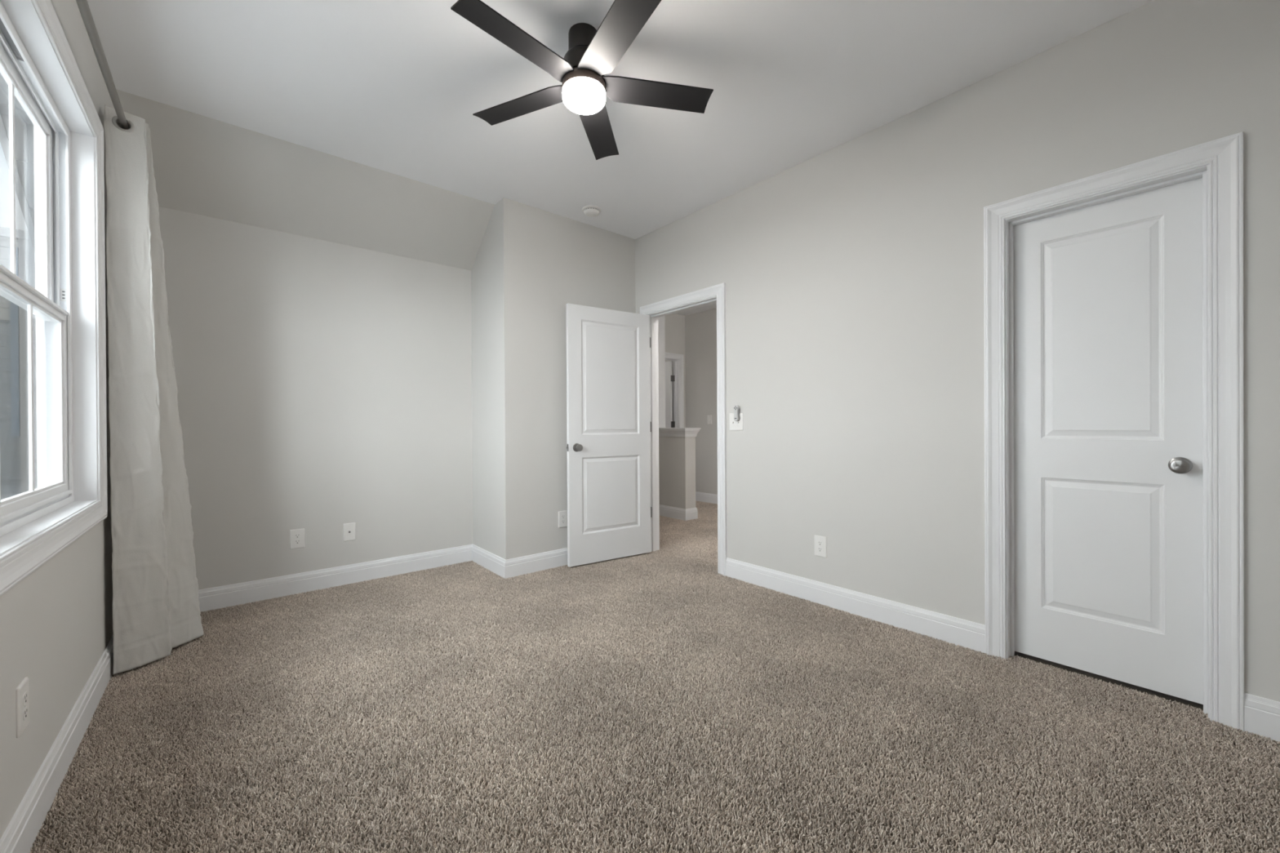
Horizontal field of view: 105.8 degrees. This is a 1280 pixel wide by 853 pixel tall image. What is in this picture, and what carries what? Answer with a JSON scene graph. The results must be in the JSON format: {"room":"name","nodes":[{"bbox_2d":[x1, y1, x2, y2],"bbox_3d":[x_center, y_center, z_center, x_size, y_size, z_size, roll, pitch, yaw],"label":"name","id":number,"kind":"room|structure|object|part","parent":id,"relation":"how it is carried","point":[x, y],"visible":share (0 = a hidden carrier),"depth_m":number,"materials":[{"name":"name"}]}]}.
{"room":"empty bedroom","nodes":[
{"label":"empty bedroom","id":0,"kind":"room"},
{"bbox_2d":[0,0,114,839],"bbox_3d":[-1.474,-0.263,0.963,0.160,2.756,4.678,0,0,-40],"label":"wall","id":1,"kind":"structure","parent":0,"point":[56,622],"depth_m":1.57,"materials":[{"name":"paint"}]},
{"bbox_2d":[0,72,35,252],"bbox_3d":[-2.542,-2.302,2.106,0.756,4.930,6.500,0,0,-40],"label":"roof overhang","id":2,"kind":"object","parent":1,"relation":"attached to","point":[24,126],"visible":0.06,"depth_m":2.63,"materials":[{"name":"white"}]},
{"bbox_2d":[15,676,29,737],"bbox_3d":[-1.611,0.732,1.264,0.008,0.127,0.080,0,0,-40],"label":"power outlet","id":3,"kind":"object","parent":1,"relation":"attached to","point":[22,691],"visible":1,"depth_m":1.25,"materials":[{"name":"white plastic"}]},
{"bbox_2d":[22,691,27,705],"bbox_3d":[-1.609,0.712,1.266,0.003,0.029,0.034,0,0,-40],"label":"receptacle","id":4,"kind":"object","parent":3,"relation":"attached to","point":[24,693],"depth_m":1.27,"materials":[{"name":"white plastic"}]},
{"bbox_2d":[22,706,27,720],"bbox_3d":[-1.609,0.751,1.266,0.003,0.029,0.034,0,0,-40],"label":"receptacle","id":5,"kind":"object","parent":3,"relation":"attached to","point":[24,708],"depth_m":1.26,"materials":[{"name":"white plastic"}]},
{"bbox_2d":[0,0,97,555],"bbox_3d":[-1.729,-0.447,1.276,0.144,1.536,1.821,0,0,-40],"label":"window","id":6,"kind":"structure","parent":1,"relation":"in","point":[32,69],"depth_m":1.89,"materials":[{"name":"white paint"}]},
{"bbox_3d":[-2.068,-0.795,1.595,0.026,0.761,0.820,0,0,-40],"label":"sash","id":7,"kind":"part","parent":6,"relation":"part of","materials":[{"name":"white plastic"}]},
{"bbox_3d":[-2.034,-0.085,1.623,0.036,0.737,0.820,0,0,-40],"label":"sash","id":8,"kind":"part","parent":6,"relation":"part of","materials":[{"name":"white plastic"}]},
{"bbox_2d":[0,0,107,595],"bbox_3d":[-1.668,-0.447,1.328,0.021,1.670,1.955,0,0,-40],"label":"trim","id":9,"kind":"structure","parent":1,"relation":"attached to","point":[17,563],"depth_m":1.81,"materials":[{"name":"white paint"}]},
{"bbox_2d":[0,635,113,852],"bbox_3d":[-1.409,1.045,1.036,0.016,0.139,4.408,0,0,-40],"label":"baseboard","id":10,"kind":"structure","parent":1,"relation":"attached to","point":[20,836],"depth_m":1.46,"materials":[{"name":"white paint"}]},
{"bbox_2d":[75,0,128,129],"bbox_3d":[-1.656,-1.333,1.361,0.094,0.066,2.518,0,0,-40],"label":"curtain rod","id":11,"kind":"object","parent":1,"relation":"attached to","point":[83,6],"visible":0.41,"depth_m":1.75,"materials":[{"name":"grey metal"}]},
{"bbox_2d":[103,105,204,675],"bbox_3d":[-2.332,-0.151,2.344,0.293,2.487,0.398,0,0,-40],"label":"curtain","id":12,"kind":"object","parent":11,"relation":"hanging from","point":[156,609],"visible":0.97,"depth_m":2.20,"materials":[{"name":"fabric"}]},
{"bbox_2d":[115,88,494,270],"bbox_3d":[-2.093,-1.459,3.210,2.150,0.572,0.718,0,0,-40],"label":"sloped ceiling","id":13,"kind":"structure","parent":0,"point":[204,166],"depth_m":3.01,"materials":[{"name":"paint"}]},
{"bbox_2d":[158,206,472,590],"bbox_3d":[-2.195,-0.089,3.344,2.150,2.400,0.120,0,0,-40],"label":"wall","id":14,"kind":"structure","parent":0,"point":[322,386],"depth_m":3.25,"materials":[{"name":"paint"}]},
{"bbox_2d":[289,528,304,549],"bbox_3d":[-2.265,0.743,3.198,0.080,0.127,0.008,0,0,-40],"label":"power outlet","id":15,"kind":"object","parent":14,"relation":"attached to","point":[296,535],"visible":1,"depth_m":3.19,"materials":[{"name":"white plastic"}]},
{"bbox_2d":[294,533,300,537],"bbox_3d":[-2.264,0.723,3.196,0.034,0.029,0.003,0,0,-40],"label":"receptacle","id":16,"kind":"object","parent":15,"relation":"attached to","point":[296,535],"depth_m":3.19,"materials":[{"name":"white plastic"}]},
{"bbox_2d":[294,539,300,544],"bbox_3d":[-2.264,0.762,3.196,0.034,0.029,0.003,0,0,-40],"label":"receptacle","id":17,"kind":"object","parent":15,"relation":"attached to","point":[296,541],"depth_m":3.19,"materials":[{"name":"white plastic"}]},
{"bbox_2d":[198,544,472,611],"bbox_3d":[-2.102,1.041,3.332,1.940,0.139,0.016,0,0,-40],"label":"baseboard","id":18,"kind":"structure","parent":14,"relation":"attached to","point":[215,597],"depth_m":3.29,"materials":[{"name":"white paint"}]},
{"bbox_2d":[342,522,355,541],"bbox_3d":[-2.036,0.740,3.390,0.076,0.124,0.014,0,0,-40],"label":"cable plate","id":19,"kind":"object","parent":14,"relation":"attached to","point":[348,529],"visible":1,"depth_m":3.39,"materials":[{"name":"white plastic"}]},
{"bbox_2d":[471,202,499,556],"bbox_3d":[-1.204,-0.275,3.837,0.100,2.756,0.616,0,0,-40],"label":"wall","id":20,"kind":"structure","parent":0,"point":[484,272],"depth_m":3.74,"materials":[{"name":"paint"}]},
{"bbox_2d":[471,544,505,578],"bbox_3d":[-1.170,1.034,3.722,0.016,0.139,0.632,0,0,-40],"label":"baseboard","id":21,"kind":"structure","parent":20,"relation":"attached to","point":[495,563],"depth_m":3.69,"materials":[{"name":"white paint"}]},
{"bbox_2d":[497,197,635,559],"bbox_3d":[-0.539,-0.279,3.933,1.237,2.756,0.100,0,0,-40],"label":"wall","id":22,"kind":"structure","parent":0,"point":[548,261],"depth_m":3.68,"materials":[{"name":"paint"}]},
{"bbox_2d":[504,547,567,578],"bbox_3d":[-0.500,1.030,3.889,1.253,0.139,0.016,0,0,-40],"label":"baseboard","id":23,"kind":"structure","parent":22,"relation":"attached to","point":[520,566],"depth_m":3.64,"materials":[{"name":"white paint"}]},
{"bbox_2d":[558,510,567,528],"bbox_3d":[-0.606,0.728,3.804,0.080,0.127,0.008,0,0,-40],"label":"power outlet","id":24,"kind":"object","parent":22,"relation":"attached to","point":[562,515],"visible":1,"depth_m":3.80,"materials":[{"name":"white plastic"}]},
{"bbox_2d":[565,303,650,567],"bbox_3d":[-0.231,0.065,3.916,0.780,2.022,0.150,0,0,-31],"label":"door","id":25,"kind":"structure","parent":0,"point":[608,420],"depth_m":3.90,"materials":[{"name":"white paint"}]},
{"bbox_3d":[-0.474,0.163,3.715,0.055,0.055,0.053,0,0,-40],"label":"knob","id":26,"kind":"part","parent":25,"relation":"part of","materials":[{"name":"silver metal"}]},
{"bbox_2d":[87,0,1154,315],"bbox_3d":[-0.396,-1.688,4.035,5.884,0.139,7.950,0,0,-40],"label":"ceiling","id":27,"kind":"structure","parent":0,"point":[394,86],"depth_m":2.29,"materials":[{"name":"paint"}]},
{"bbox_2d":[450,0,713,159],"bbox_3d":[-0.244,-1.505,2.017,1.070,0.294,1.082,0,0,-40],"label":"ceiling fan","id":28,"kind":"object","parent":27,"relation":"hanging from","point":[592,54],"visible":1,"depth_m":1.98,"materials":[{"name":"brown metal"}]},
{"bbox_3d":[-0.443,-1.440,1.816,0.124,0.027,0.495,0,0,42],"label":"blade","id":29,"kind":"part","parent":28,"relation":"part of","materials":[{"name":"black wood"}]},
{"bbox_3d":[-0.514,-1.441,2.168,0.495,0.027,0.124,0,0,24],"label":"blade","id":30,"kind":"part","parent":28,"relation":"part of","materials":[{"name":"black wood"}]},
{"bbox_3d":[-0.236,-1.385,2.041,0.181,0.054,0.181,0,0,-40],"label":"light globe","id":31,"kind":"part","parent":28,"relation":"part of","materials":[{"name":"white glass"}]},
{"bbox_3d":[-0.202,-1.443,2.345,0.124,0.027,0.495,0,0,6],"label":"blade","id":32,"kind":"part","parent":28,"relation":"part of","materials":[{"name":"black wood"}]},
{"bbox_3d":[-0.086,-1.442,1.775,0.124,0.027,0.495,0,0,-30],"label":"blade","id":33,"kind":"part","parent":28,"relation":"part of","materials":[{"name":"black wood"}]},
{"bbox_3d":[0.063,-1.444,2.102,0.495,0.027,0.124,0,0,-12],"label":"blade","id":34,"kind":"part","parent":28,"relation":"part of","materials":[{"name":"black wood"}]},
{"bbox_2d":[582,204,600,217],"bbox_3d":[-0.368,-1.635,3.690,0.144,0.044,0.144,0,0,-40],"label":"smoke detector","id":35,"kind":"object","parent":27,"relation":"attached to","point":[591,211],"visible":1,"depth_m":3.65,"materials":[{"name":"white plastic"}]},
{"bbox_2d":[32,534,1279,852],"bbox_3d":[-0.309,1.147,4.072,6.000,0.100,8.000,0,0,-40],"label":"floor","id":36,"kind":"structure","parent":0,"point":[1046,662],"depth_m":1.51,"materials":[{"name":"brown carpet"}]},
{"bbox_2d":[29,500,1279,852],"bbox_3d":[0.397,1.089,3.328,5.766,0.014,5.766,0,0,-40],"label":"carpet","id":37,"kind":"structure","parent":36,"relation":"on","point":[295,610],"depth_m":1.71,"materials":[{"name":"beige carpet"}]},
{"bbox_2d":[657,315,665,427],"bbox_3d":[0.196,-0.272,6.444,0.285,2.717,0.110,0,0,-40],"label":"wall","id":38,"kind":"structure","parent":0,"point":[661,331],"depth_m":6.45,"materials":[{"name":"white paint"}]},
{"bbox_2d":[690,302,716,309],"bbox_3d":[0.721,-1.623,6.072,0.820,0.018,0.920,0,0,-40],"label":"trim","id":39,"kind":"structure","parent":38,"relation":"attached to","point":[716,302],"depth_m":6.50,"materials":[{"name":"paint"}]},
{"bbox_2d":[664,313,685,427],"bbox_3d":[-0.228,-0.270,6.454,2.267,2.717,0.115,0,0,-40],"label":"wall","id":40,"kind":"structure","parent":0,"point":[674,324],"depth_m":7.03,"materials":[{"name":"paint"}]},
{"bbox_2d":[665,361,675,427],"bbox_3d":[0.245,0.049,7.404,0.050,2.020,0.792,0,0,-40],"label":"door","id":41,"kind":"structure","parent":40,"relation":"in","point":[669,378],"depth_m":7.14,"materials":[{"name":"white paint"}]},
{"bbox_2d":[665,352,684,427],"bbox_3d":[0.230,0.016,6.830,0.983,2.138,0.137,0,0,-40],"label":"trim","id":42,"kind":"structure","parent":40,"relation":"attached to","point":[678,384],"depth_m":7.08,"materials":[{"name":"white paint"}]},
{"bbox_2d":[658,436,695,509],"bbox_3d":[0.224,0.597,6.030,0.170,0.982,1.115,0,0,-40],"label":"wall","id":43,"kind":"structure","parent":0,"point":[677,455],"depth_m":5.66,"materials":[{"name":"paint"}]},
{"bbox_2d":[659,504,685,520],"bbox_3d":[0.161,1.019,5.965,0.016,0.139,1.131,0,0,-40],"label":"baseboard","id":44,"kind":"structure","parent":43,"relation":"attached to","point":[665,511],"depth_m":5.69,"materials":[{"name":"white paint"}]},
{"bbox_2d":[658,427,701,436],"bbox_3d":[0.236,0.069,6.011,0.262,0.103,1.161,0,0,-40],"label":"trim","id":45,"kind":"structure","parent":43,"relation":"on","point":[663,432],"depth_m":5.62,"materials":[{"name":"white paint"}]},
{"bbox_2d":[685,507,697,520],"bbox_3d":[0.594,1.018,5.601,0.202,0.139,0.016,0,0,-40],"label":"baseboard","id":46,"kind":"structure","parent":43,"relation":"attached to","point":[691,513],"depth_m":5.59,"materials":[{"name":"white paint"}]},
{"bbox_2d":[665,307,717,494],"bbox_3d":[1.594,-0.279,6.157,0.120,2.717,7.100,0,0,-40],"label":"wall","id":47,"kind":"structure","parent":0,"point":[700,328],"depth_m":6.88,"materials":[{"name":"paint"}]},
{"bbox_2d":[695,491,717,504],"bbox_3d":[2.263,1.009,5.281,0.016,0.139,4.900,0,0,-40],"label":"baseboard","id":48,"kind":"structure","parent":47,"relation":"attached to","point":[700,496],"depth_m":6.82,"materials":[{"name":"white paint"}]},
{"bbox_2d":[707,415,711,424],"bbox_3d":[0.972,-0.096,6.783,0.016,0.124,0.080,0,0,-40],"label":"switch","id":49,"kind":"object","parent":47,"relation":"attached to","point":[709,417],"visible":1,"depth_m":6.78,"materials":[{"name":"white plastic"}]},
{"bbox_2d":[635,0,1279,702],"bbox_3d":[0.697,-0.284,3.530,0.120,2.756,5.765,0,0,-40],"label":"wall","id":50,"kind":"structure","parent":0,"point":[852,273],"depth_m":2.50,"materials":[{"name":"paint"}]},
{"bbox_2d":[640,282,727,576],"bbox_3d":[0.368,0.025,3.919,0.162,2.138,0.943,0,0,-40],"label":"trim","id":51,"kind":"structure","parent":50,"relation":"attached to","point":[717,293],"depth_m":3.72,"materials":[{"name":"white paint"}]},
{"bbox_2d":[729,413,742,431],"bbox_3d":[0.682,-0.033,3.446,0.016,0.124,0.120,0,0,-40],"label":"light switch","id":52,"kind":"object","parent":50,"relation":"attached to","point":[734,425],"visible":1,"depth_m":3.45,"materials":[{"name":"white plastic"}]},
{"bbox_2d":[733,404,740,421],"bbox_3d":[0.684,-0.096,3.425,0.026,0.118,0.044,0,0,-40],"label":"remote control","id":53,"kind":"object","parent":50,"relation":"attached to","point":[736,408],"visible":1,"depth_m":3.41,"materials":[{"name":"plastic"}]},
{"bbox_2d":[814,534,826,557],"bbox_3d":[1.105,0.735,2.963,0.008,0.127,0.080,0,0,-40],"label":"power outlet","id":54,"kind":"object","parent":50,"relation":"attached to","point":[820,542],"visible":1,"depth_m":2.96,"materials":[{"name":"white plastic"}]},
{"bbox_2d":[817,540,822,546],"bbox_3d":[1.103,0.715,2.961,0.003,0.029,0.034,0,0,-40],"label":"receptacle","id":55,"kind":"object","parent":54,"relation":"attached to","point":[820,543],"depth_m":2.96,"materials":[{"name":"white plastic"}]},
{"bbox_2d":[817,546,822,552],"bbox_3d":[1.103,0.754,2.962,0.003,0.029,0.034,0,0,-40],"label":"receptacle","id":56,"kind":"object","parent":54,"relation":"attached to","point":[820,549],"depth_m":2.96,"materials":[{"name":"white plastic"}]},
{"bbox_2d":[725,557,985,653],"bbox_3d":[1.141,1.024,2.917,0.016,0.139,1.582,0,0,-40],"label":"baseboard","id":57,"kind":"structure","parent":50,"relation":"attached to","point":[951,629],"depth_m":2.73,"materials":[{"name":"white paint"}]},
{"bbox_2d":[1013,177,1203,704],"bbox_3d":[1.958,0.057,2.067,0.092,2.022,0.600,0,0,-40],"label":"door","id":58,"kind":"structure","parent":50,"relation":"in","point":[1108,434],"depth_m":2.04,"materials":[{"name":"white paint"}]},
{"bbox_3d":[2.095,0.153,1.876,0.052,0.055,0.055,0,0,-40],"label":"knob","id":59,"kind":"part","parent":58,"relation":"part of","materials":[{"name":"silver metal"}]},
{"bbox_2d":[983,131,1244,732],"bbox_3d":[1.952,0.023,2.062,0.162,2.138,0.774,0,0,-40],"label":"trim","id":60,"kind":"structure","parent":50,"relation":"attached to","point":[1219,162],"depth_m":1.79,"materials":[{"name":"white paint"}]},
{"bbox_2d":[1244,693,1279,742],"bbox_3d":[2.292,1.022,1.569,0.016,0.139,0.415,0,0,-40],"label":"baseboard","id":61,"kind":"structure","parent":50,"relation":"attached to","point":[1261,715],"depth_m":1.69,"materials":[{"name":"white paint"}]},
{"label":"outside","id":62,"kind":"structure","parent":0,"visible":0},
{"bbox_3d":[-14.074,4.273,1.133,100.000,0.200,100.000,0,0,-40],"label":"ground","id":63,"kind":"structure","parent":62,"visible":0},
{"bbox_2d":[0,226,37,499],"bbox_3d":[-10.611,0.939,5.360,6.800,6.400,4.070,0,0,-40],"label":"neighbor house","id":64,"kind":"structure","parent":63,"relation":"on","point":[14,380],"depth_m":5.61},
{"bbox_2d":[8,245,20,436],"bbox_3d":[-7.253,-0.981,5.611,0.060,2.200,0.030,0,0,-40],"label":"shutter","id":65,"kind":"object","parent":64,"relation":"hanging from","point":[14,309],"depth_m":5.60,"materials":[{"name":"grey paint"}]}
]}

